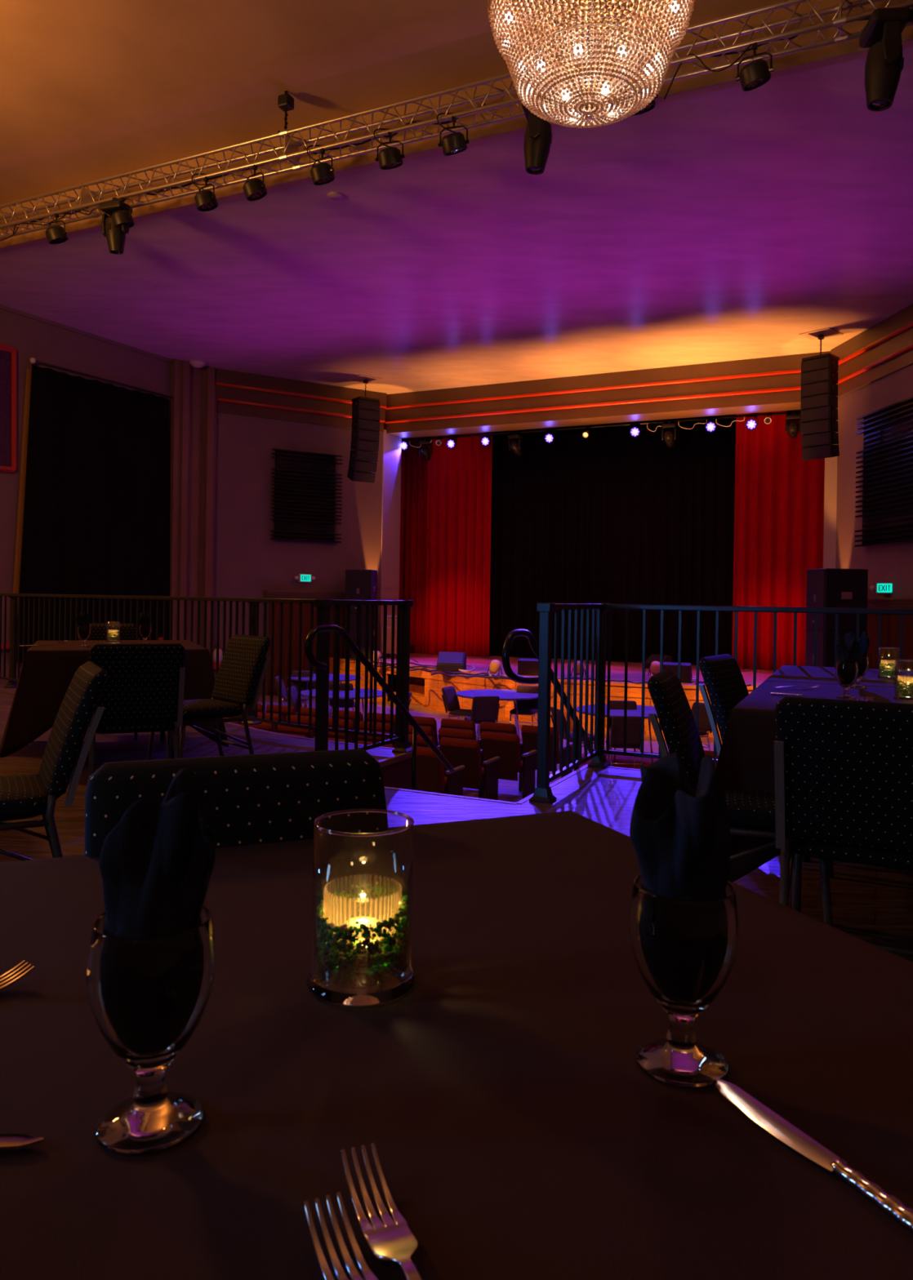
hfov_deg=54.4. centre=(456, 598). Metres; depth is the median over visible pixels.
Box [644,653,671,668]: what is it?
stage monitor
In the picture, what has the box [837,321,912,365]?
trim
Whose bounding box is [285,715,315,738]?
seat
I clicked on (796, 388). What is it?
trim
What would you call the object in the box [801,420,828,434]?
grille
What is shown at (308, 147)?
power cable
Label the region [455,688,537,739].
round table
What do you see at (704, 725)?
banquet chair
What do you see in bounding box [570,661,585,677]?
uplight
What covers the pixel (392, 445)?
wall
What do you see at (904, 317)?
wall
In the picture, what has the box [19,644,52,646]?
knife
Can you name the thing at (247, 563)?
wall
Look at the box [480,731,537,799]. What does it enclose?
seat
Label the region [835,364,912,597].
wall
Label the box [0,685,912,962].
floor
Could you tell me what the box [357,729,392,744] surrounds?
seat
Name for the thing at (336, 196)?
ceiling disc
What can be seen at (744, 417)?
cable
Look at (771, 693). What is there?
knife
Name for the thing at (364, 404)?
grille
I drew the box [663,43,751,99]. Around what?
power cable
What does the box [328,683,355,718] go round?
banquet chair
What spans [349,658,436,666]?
cable
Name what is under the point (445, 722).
seat
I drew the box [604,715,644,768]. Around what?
banquet chair
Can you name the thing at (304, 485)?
panel
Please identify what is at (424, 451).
head
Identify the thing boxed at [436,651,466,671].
stage monitor
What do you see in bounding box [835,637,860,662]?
folded napkin
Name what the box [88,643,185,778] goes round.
banquet chair
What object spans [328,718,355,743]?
seat
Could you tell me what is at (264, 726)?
seat
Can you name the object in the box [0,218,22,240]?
power cable
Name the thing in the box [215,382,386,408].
trim
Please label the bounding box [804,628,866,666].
speaker
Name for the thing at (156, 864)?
folded napkin
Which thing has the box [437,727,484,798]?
seat
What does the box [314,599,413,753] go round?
railing
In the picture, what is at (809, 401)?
grille
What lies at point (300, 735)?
seat
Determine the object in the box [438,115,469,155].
can
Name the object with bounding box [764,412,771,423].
can
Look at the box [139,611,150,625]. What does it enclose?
folded napkin
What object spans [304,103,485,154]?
cable
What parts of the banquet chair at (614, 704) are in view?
backrest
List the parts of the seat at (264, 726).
panel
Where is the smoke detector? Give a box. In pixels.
[189,360,206,368]
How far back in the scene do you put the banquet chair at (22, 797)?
2.81 m
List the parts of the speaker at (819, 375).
chain, ceiling plate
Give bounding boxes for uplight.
[368,650,382,664]
[486,659,502,675]
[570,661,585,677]
[647,661,659,676]
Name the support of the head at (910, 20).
hanging from the lighting truss at (86, 197)
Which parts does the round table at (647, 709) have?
leg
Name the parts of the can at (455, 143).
knob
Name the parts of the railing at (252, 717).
post, post, rail, rail, post, post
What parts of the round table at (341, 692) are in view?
leg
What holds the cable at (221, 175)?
in the lighting truss at (86, 197)
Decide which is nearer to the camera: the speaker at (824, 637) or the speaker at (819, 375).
the speaker at (824, 637)
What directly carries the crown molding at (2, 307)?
attached to the wall at (46, 343)
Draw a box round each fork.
[0,960,34,991]
[303,1191,377,1279]
[341,1142,422,1279]
[775,684,820,688]
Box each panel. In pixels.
[270,448,342,542]
[853,396,912,546]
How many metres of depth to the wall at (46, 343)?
17.14 m
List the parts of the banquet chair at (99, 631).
backrest, leg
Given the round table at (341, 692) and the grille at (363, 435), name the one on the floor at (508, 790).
the round table at (341, 692)
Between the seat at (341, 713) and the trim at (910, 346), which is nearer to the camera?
the seat at (341, 713)
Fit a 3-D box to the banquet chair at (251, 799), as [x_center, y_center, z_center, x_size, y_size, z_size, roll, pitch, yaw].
[-0.226,0.680,1.099,0.440,0.878,0.599,1,0,-23]
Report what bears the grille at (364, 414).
attached to the speaker at (365, 434)
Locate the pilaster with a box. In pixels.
[169,359,217,661]
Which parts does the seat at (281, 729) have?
panel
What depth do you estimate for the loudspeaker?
15.70 m
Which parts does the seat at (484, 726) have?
panel, backrest, panel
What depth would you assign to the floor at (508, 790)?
15.87 m
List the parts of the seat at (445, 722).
panel, backrest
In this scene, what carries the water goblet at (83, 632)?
on the tablecloth at (47, 672)
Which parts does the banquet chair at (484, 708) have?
seat, backrest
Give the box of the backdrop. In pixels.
[488,414,735,664]
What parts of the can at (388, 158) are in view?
knob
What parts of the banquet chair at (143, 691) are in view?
leg, leg, seat, backrest, leg, rail, leg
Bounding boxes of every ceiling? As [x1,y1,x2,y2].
[0,0,785,204]
[0,46,912,394]
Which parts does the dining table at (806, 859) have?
leg, leg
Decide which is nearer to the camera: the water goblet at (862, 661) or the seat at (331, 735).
the water goblet at (862, 661)
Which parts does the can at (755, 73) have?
knob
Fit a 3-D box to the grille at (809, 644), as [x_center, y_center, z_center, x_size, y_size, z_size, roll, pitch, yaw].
[6.431,1.086,15.960,0.012,1.000,0.600,1,0,-7]
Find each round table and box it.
[287,673,361,710]
[300,688,386,720]
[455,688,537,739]
[576,704,657,763]
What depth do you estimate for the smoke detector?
20.07 m
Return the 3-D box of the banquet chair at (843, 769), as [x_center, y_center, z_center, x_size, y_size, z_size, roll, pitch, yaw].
[1.156,0.702,2.512,0.440,0.878,0.599,1,0,26]
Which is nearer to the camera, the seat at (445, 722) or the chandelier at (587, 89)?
the chandelier at (587, 89)
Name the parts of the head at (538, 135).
yoke arm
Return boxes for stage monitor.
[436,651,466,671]
[517,657,538,675]
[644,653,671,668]
[662,662,692,682]
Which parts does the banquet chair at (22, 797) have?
seat, rail, rail, leg, leg, backrest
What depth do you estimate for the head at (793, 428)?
19.76 m
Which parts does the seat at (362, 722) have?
panel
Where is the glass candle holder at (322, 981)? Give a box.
[306,808,415,1006]
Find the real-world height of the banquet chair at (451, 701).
0.878 m
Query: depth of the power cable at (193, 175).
10.83 m
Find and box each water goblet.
[77,626,90,647]
[86,904,215,1153]
[138,624,151,644]
[628,874,738,1087]
[834,661,857,698]
[850,655,868,688]
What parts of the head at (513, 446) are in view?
yoke arm, yoke arm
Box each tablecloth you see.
[0,640,228,757]
[0,810,912,1279]
[715,681,912,882]
[764,665,912,688]
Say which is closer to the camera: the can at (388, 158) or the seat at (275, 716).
the can at (388, 158)
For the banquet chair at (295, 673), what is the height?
0.878 m
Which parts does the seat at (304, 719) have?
backrest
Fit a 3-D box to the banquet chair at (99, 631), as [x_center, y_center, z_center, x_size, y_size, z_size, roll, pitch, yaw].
[-2.747,0.641,6.996,0.440,0.878,0.599,1,0,-23]
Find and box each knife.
[0,1133,44,1150]
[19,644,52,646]
[715,1078,912,1231]
[769,692,832,697]
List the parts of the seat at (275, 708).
panel, backrest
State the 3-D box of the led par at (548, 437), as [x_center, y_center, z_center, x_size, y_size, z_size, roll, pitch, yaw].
[2.348,-4.072,22.275,0.295,0.357,0.215,1,0,26]
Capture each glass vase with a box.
[106,621,120,642]
[876,647,898,679]
[893,658,912,700]
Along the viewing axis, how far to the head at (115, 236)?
11.36 m
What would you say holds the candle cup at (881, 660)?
on the moss at (882, 671)
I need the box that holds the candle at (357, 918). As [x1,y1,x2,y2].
[344,915,379,938]
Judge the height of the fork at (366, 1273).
0.014 m
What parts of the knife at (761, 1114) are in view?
blade, handle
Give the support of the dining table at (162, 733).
on the floor at (870, 904)
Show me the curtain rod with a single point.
(33, 360)
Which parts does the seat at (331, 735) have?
panel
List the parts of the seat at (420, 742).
panel, backrest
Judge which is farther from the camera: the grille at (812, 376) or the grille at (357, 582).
the grille at (357, 582)
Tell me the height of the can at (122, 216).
0.409 m
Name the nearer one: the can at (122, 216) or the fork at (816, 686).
the fork at (816, 686)
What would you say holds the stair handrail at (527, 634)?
on the step
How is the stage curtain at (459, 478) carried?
on the floor at (480, 664)
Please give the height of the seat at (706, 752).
0.860 m
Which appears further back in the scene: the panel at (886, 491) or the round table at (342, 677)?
the round table at (342, 677)
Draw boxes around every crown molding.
[0,304,172,363]
[215,368,386,432]
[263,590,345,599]
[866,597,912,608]
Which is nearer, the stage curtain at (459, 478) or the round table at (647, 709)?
the round table at (647, 709)
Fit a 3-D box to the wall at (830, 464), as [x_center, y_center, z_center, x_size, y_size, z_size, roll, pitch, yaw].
[8.097,-0.853,18.830,0.540,6.800,0.950,1,0,25]
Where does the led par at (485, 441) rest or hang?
hanging from the batten
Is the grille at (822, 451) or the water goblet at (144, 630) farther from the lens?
the grille at (822, 451)
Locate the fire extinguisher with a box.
[213,645,222,669]
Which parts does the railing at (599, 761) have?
post, post, rail, rail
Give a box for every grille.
[346,570,370,612]
[353,472,374,482]
[355,461,376,471]
[356,451,377,461]
[357,440,377,451]
[358,419,378,431]
[358,430,378,440]
[359,399,379,410]
[359,408,379,420]
[437,651,463,664]
[644,653,665,663]
[801,356,828,372]
[801,368,828,384]
[801,382,828,396]
[801,394,828,408]
[801,407,828,421]
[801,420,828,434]
[801,432,829,446]
[802,445,830,459]
[804,631,823,666]
[805,570,824,626]
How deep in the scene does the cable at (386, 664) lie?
19.34 m
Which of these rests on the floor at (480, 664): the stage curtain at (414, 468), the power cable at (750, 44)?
the stage curtain at (414, 468)
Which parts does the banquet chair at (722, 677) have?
backrest, leg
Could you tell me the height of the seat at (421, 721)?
0.860 m
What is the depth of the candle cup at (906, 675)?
3.40 m
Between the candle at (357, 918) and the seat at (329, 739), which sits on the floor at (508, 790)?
the seat at (329, 739)
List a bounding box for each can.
[45,213,68,244]
[111,196,134,228]
[194,176,217,211]
[242,164,266,201]
[310,147,334,185]
[375,131,404,169]
[435,435,442,445]
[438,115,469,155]
[582,426,589,437]
[622,74,657,115]
[734,41,773,91]
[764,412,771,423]
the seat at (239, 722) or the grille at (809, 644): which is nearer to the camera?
the seat at (239, 722)
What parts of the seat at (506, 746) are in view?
panel, backrest, panel, armrest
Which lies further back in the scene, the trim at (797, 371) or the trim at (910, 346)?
the trim at (797, 371)
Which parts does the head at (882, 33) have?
yoke arm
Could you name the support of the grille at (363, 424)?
attached to the speaker at (365, 434)
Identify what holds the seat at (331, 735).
on the floor at (508, 790)
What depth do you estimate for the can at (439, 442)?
23.52 m
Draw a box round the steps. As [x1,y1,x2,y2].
[393,676,424,705]
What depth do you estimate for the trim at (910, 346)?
16.77 m
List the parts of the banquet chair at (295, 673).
backrest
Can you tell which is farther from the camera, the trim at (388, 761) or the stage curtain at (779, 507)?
the stage curtain at (779, 507)
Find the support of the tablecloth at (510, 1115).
on the dining table
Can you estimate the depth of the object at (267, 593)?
21.75 m
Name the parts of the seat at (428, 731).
backrest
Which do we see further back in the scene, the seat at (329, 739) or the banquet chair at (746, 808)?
the seat at (329, 739)
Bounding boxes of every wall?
[0,308,171,685]
[212,412,382,695]
[328,660,752,733]
[379,429,401,688]
[822,408,837,568]
[830,303,912,397]
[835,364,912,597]
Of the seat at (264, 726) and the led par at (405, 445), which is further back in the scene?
the led par at (405, 445)
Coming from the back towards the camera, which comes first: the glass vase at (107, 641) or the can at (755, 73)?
the can at (755, 73)
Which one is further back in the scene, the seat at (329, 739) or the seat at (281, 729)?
the seat at (281, 729)
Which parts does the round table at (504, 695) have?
leg, leg, leg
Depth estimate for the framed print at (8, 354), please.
16.48 m
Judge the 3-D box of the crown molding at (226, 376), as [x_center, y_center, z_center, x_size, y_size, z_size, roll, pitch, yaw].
[-3.760,-4.850,21.899,4.425,0.980,0.200,1,0,-31]
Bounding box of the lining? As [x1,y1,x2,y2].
[8,368,31,662]
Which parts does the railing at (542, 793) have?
post, post, rail, rail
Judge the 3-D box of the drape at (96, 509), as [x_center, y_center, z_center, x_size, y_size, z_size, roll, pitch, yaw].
[-7.296,-1.601,18.311,0.128,5.777,3.880,1,0,29]
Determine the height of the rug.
0.008 m
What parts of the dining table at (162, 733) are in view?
leg, leg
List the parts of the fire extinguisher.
tank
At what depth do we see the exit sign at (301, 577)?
21.90 m
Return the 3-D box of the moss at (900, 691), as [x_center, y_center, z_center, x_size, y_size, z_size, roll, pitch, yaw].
[1.738,0.341,3.416,0.086,0.072,0.086,1,0,-30]
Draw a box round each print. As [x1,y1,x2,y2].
[0,343,17,472]
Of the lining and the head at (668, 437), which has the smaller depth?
the lining
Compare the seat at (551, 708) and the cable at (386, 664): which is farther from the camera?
the cable at (386, 664)
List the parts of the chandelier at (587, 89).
bulb, bulb, bulb, bulb, lamp shade, stem, bulb, bulb, bulb, bulb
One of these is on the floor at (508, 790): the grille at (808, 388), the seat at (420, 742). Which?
the seat at (420, 742)
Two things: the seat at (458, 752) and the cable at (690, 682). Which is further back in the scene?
the cable at (690, 682)
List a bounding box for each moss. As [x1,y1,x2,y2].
[106,631,119,640]
[315,880,408,985]
[878,662,897,676]
[895,677,912,697]
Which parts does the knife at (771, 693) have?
handle, blade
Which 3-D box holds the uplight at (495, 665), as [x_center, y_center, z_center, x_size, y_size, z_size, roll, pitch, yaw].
[0.740,1.369,17.663,0.263,0.309,0.408,1,0,26]
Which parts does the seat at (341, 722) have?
panel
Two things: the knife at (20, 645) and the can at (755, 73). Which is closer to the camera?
the knife at (20, 645)
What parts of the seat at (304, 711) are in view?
panel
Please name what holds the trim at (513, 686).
attached to the wall at (433, 687)
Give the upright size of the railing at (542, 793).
1.105 m
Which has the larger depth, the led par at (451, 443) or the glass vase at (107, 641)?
the led par at (451, 443)
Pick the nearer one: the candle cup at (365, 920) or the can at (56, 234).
the candle cup at (365, 920)
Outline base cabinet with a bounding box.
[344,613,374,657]
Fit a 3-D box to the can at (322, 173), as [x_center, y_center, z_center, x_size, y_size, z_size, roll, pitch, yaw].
[-1.517,-4.908,10.074,0.280,0.413,0.269,1,0,-11]
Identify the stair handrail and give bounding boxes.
[304,624,453,790]
[502,628,594,770]
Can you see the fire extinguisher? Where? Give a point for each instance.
(220, 652)
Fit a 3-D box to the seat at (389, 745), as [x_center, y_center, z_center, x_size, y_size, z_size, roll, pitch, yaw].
[-0.756,1.978,9.776,0.526,0.860,0.598,1,0,25]
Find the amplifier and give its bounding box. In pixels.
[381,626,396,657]
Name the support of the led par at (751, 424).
hanging from the batten
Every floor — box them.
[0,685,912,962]
[257,688,721,802]
[329,652,776,689]
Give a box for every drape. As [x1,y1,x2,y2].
[16,364,170,662]
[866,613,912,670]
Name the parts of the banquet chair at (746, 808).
backrest, seat, rail, leg, leg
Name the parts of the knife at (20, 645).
handle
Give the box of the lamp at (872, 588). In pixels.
[869,585,875,591]
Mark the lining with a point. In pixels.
(28, 371)
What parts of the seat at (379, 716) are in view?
backrest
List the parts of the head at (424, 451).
yoke arm, yoke arm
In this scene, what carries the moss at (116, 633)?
in the glass vase at (107, 641)
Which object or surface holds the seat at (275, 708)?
on the floor at (508, 790)
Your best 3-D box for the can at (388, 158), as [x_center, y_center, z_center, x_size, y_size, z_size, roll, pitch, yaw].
[-0.721,-4.896,9.694,0.279,0.411,0.264,1,0,-29]
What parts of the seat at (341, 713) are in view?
panel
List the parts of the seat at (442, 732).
panel, backrest, panel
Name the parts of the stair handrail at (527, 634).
support post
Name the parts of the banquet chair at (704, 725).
backrest, seat, leg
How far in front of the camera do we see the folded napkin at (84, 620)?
5.89 m
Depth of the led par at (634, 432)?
21.28 m
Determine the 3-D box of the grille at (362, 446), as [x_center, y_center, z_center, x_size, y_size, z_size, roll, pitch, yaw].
[-2.125,-3.669,21.305,0.540,0.198,0.038,1,0,-34]
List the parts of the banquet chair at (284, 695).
backrest, seat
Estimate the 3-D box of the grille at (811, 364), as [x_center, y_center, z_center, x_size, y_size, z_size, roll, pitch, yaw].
[6.944,-4.533,17.176,0.014,0.198,0.540,1,0,-41]
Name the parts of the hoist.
motor, chain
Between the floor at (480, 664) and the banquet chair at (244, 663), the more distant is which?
the floor at (480, 664)
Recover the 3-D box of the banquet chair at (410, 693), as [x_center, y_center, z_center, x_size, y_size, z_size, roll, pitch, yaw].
[-1.068,1.968,14.471,0.599,0.878,0.440,1,0,12]
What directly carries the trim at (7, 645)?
attached to the wall at (46, 343)
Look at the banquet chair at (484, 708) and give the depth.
14.17 m
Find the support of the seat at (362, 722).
on the floor at (508, 790)
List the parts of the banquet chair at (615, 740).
leg, seat, backrest, leg, leg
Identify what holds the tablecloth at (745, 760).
on the dining table at (806, 859)
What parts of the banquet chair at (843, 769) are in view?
leg, rail, leg, backrest, seat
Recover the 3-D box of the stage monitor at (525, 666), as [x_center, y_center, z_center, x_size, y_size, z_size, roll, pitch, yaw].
[1.524,1.374,18.003,0.480,0.320,0.400,1,0,20]
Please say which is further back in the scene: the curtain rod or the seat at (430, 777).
the curtain rod
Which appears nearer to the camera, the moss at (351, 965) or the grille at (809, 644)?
the moss at (351, 965)
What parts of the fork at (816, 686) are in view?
handle and neck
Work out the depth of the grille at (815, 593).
15.95 m
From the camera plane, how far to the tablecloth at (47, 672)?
5.54 m
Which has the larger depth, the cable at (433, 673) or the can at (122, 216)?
the cable at (433, 673)
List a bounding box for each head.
[98,196,132,254]
[382,615,396,626]
[418,438,432,461]
[507,432,522,456]
[520,93,553,174]
[661,420,676,447]
[784,411,800,438]
[858,6,910,111]
[907,7,912,24]
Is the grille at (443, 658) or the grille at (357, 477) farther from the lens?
the grille at (357, 477)
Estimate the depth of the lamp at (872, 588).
16.57 m
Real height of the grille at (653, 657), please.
0.200 m
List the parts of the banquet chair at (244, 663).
leg, leg, rail, seat, rail, leg, backrest, leg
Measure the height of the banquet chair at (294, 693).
0.878 m
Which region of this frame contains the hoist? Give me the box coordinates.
[277,90,293,137]
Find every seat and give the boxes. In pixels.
[230,711,247,724]
[240,720,275,732]
[257,703,262,712]
[257,711,283,733]
[265,704,295,722]
[276,724,312,738]
[280,733,306,737]
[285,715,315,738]
[300,706,328,718]
[313,736,349,742]
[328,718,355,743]
[328,726,351,742]
[331,710,363,723]
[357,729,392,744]
[357,740,394,747]
[359,720,396,747]
[367,712,395,746]
[395,733,446,794]
[408,715,439,746]
[408,724,439,749]
[410,746,464,795]
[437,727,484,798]
[440,718,481,749]
[440,737,499,799]
[480,721,524,791]
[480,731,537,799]
[520,724,572,777]
[703,750,718,759]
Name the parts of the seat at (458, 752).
panel, backrest, seat, panel, armrest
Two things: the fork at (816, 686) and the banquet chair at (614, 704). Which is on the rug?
the banquet chair at (614, 704)
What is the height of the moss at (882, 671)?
0.072 m
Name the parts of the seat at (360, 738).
panel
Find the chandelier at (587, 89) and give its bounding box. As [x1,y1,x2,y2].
[487,0,694,128]
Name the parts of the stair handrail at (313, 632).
support post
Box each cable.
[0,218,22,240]
[13,182,208,234]
[31,164,265,222]
[191,173,208,190]
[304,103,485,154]
[306,144,322,163]
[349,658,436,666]
[373,128,390,147]
[373,664,436,668]
[386,666,500,676]
[431,671,507,677]
[436,112,455,133]
[458,664,475,671]
[464,675,511,679]
[556,677,646,684]
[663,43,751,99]
[675,17,869,65]
[677,419,706,429]
[689,681,751,686]
[715,417,744,426]
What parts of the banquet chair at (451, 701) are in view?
backrest, rail, seat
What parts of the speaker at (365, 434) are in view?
ceiling plate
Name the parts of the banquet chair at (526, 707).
leg, seat, backrest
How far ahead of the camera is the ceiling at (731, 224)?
13.75 m
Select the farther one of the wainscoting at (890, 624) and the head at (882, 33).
the wainscoting at (890, 624)
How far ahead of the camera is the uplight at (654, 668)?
17.95 m
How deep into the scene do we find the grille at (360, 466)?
21.38 m
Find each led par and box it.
[401,440,408,450]
[446,437,456,448]
[480,435,491,446]
[543,430,555,443]
[629,424,641,437]
[704,418,717,432]
[744,416,758,430]
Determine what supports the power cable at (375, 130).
attached to the can at (388, 158)
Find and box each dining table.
[160,731,174,759]
[790,855,809,912]
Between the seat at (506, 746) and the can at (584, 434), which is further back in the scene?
the can at (584, 434)
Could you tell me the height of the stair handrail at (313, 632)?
1.604 m
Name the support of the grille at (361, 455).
attached to the speaker at (365, 434)
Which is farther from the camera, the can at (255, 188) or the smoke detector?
the smoke detector
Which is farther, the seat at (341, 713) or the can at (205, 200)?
the seat at (341, 713)
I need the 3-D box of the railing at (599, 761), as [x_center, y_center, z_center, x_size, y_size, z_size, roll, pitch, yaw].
[2.333,0.604,5.367,3.130,1.105,0.120,1,0,26]
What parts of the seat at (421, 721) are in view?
panel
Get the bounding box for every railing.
[0,592,399,737]
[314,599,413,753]
[528,602,603,804]
[587,603,912,768]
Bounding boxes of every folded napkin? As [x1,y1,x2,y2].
[75,611,90,626]
[98,767,215,938]
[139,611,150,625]
[629,752,729,900]
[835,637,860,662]
[844,630,869,656]
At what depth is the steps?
20.59 m
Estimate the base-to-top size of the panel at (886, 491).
2.516 m
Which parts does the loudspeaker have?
handle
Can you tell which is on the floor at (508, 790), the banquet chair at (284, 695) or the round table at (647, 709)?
the banquet chair at (284, 695)
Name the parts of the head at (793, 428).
yoke arm, yoke arm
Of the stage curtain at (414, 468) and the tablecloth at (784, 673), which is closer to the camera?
the tablecloth at (784, 673)
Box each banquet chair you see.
[0,661,107,860]
[78,622,137,739]
[84,748,388,857]
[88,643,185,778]
[146,634,270,759]
[274,675,308,707]
[286,685,302,715]
[291,670,313,702]
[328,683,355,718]
[408,692,411,705]
[441,685,480,737]
[464,696,499,737]
[509,684,537,733]
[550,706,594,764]
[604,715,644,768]
[608,700,642,763]
[646,668,832,926]
[667,702,714,754]
[697,653,833,878]
[773,696,912,956]
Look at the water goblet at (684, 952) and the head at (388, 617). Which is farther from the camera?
the head at (388, 617)
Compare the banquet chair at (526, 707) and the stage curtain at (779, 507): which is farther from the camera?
the stage curtain at (779, 507)
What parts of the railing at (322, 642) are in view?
post, rail, rail, post, post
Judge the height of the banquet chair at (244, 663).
0.878 m
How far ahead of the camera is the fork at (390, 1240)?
0.50 m
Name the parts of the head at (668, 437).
yoke arm, yoke arm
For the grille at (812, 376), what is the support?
attached to the speaker at (819, 375)
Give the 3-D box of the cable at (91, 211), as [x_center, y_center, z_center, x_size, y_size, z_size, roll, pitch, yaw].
[-4.625,-5.164,11.659,3.581,0.143,0.108,1,0,25]
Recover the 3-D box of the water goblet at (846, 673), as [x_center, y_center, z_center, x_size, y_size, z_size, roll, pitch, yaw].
[1.504,0.314,3.426,0.083,0.140,0.083,1,0,43]
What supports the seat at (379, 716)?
on the floor at (508, 790)
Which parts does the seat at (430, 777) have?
backrest, panel, seat, panel, armrest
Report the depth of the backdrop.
22.16 m
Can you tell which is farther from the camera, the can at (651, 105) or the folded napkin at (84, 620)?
the can at (651, 105)
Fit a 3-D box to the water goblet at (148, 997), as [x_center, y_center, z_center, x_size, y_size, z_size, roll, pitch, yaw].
[-0.207,0.287,0.604,0.083,0.140,0.083,1,0,3]
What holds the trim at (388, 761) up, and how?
attached to the floor at (870, 904)
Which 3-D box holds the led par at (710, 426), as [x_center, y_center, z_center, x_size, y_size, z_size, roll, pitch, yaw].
[5.904,-4.021,20.579,0.296,0.348,0.215,1,0,26]
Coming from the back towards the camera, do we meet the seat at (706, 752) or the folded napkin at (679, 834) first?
the seat at (706, 752)
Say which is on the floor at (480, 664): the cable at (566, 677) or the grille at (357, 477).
the cable at (566, 677)
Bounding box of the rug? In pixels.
[577,748,658,768]
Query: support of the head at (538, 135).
hanging from the lighting truss at (86, 197)
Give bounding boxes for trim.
[0,684,639,804]
[1,637,163,648]
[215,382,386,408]
[217,397,385,422]
[328,657,758,737]
[384,386,799,423]
[385,368,800,409]
[835,343,912,384]
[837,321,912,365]
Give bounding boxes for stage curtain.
[399,436,427,653]
[424,431,492,657]
[731,409,824,670]
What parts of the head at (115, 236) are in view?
yoke arm, yoke arm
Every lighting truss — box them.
[0,0,912,239]
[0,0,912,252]
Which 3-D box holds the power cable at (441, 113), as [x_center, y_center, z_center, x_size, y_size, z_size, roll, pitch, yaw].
[-0.101,-5.043,9.414,0.222,0.275,0.118,1,0,0]
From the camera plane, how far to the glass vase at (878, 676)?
4.38 m
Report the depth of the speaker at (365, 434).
21.32 m
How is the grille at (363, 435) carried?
attached to the speaker at (365, 434)
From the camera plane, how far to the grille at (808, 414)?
17.18 m
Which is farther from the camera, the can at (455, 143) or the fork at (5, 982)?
the can at (455, 143)
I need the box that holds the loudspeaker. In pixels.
[805,568,867,630]
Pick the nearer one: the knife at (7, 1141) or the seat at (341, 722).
the knife at (7, 1141)
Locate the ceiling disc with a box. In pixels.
[327,191,344,200]
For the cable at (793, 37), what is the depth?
8.24 m
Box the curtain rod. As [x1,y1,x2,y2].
[30,357,173,398]
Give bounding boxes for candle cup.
[324,875,400,949]
[880,659,896,669]
[898,675,912,688]
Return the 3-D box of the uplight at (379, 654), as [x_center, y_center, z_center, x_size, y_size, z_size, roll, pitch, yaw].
[-1.872,1.328,20.170,0.263,0.309,0.408,1,0,26]
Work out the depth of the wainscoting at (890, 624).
16.08 m
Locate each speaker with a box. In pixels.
[344,568,377,613]
[346,374,382,483]
[798,327,843,460]
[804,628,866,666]
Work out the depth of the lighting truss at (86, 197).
9.84 m
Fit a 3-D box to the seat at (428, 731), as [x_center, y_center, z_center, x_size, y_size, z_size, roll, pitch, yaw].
[-0.383,1.984,11.093,0.526,0.860,0.598,1,0,25]
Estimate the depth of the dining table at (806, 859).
3.16 m
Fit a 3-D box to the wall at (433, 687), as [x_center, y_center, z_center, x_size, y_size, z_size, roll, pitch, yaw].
[0.577,1.999,19.281,13.354,0.860,3.448,1,0,23]
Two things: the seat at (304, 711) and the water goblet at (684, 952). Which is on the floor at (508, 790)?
the seat at (304, 711)
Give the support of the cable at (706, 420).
hanging from the batten
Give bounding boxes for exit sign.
[293,573,315,582]
[869,582,891,593]
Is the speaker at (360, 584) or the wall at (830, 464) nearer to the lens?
the wall at (830, 464)
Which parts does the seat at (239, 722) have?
panel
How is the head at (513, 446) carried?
hanging from the batten
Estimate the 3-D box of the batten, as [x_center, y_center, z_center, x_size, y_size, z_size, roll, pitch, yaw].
[3.504,-5.611,21.759,10.688,2.829,0.060,1,0,25]
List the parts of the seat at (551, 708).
backrest, seat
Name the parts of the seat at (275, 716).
backrest, panel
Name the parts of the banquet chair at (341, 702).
backrest, seat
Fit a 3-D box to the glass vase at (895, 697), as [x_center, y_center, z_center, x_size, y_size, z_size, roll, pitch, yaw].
[1.738,0.311,3.416,0.102,0.152,0.102,1,0,16]
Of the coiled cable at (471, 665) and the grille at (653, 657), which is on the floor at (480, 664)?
the coiled cable at (471, 665)
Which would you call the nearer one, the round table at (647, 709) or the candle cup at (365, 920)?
the candle cup at (365, 920)
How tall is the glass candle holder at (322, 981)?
0.152 m
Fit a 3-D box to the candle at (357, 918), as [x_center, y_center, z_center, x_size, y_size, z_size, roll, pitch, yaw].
[-0.088,0.307,0.829,0.035,0.009,0.035,1,0,0]
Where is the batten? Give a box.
[406,410,799,440]
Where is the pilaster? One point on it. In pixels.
(193, 390)
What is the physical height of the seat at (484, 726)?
0.860 m
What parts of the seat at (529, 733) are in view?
panel, backrest, panel, armrest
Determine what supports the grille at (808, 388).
attached to the speaker at (819, 375)

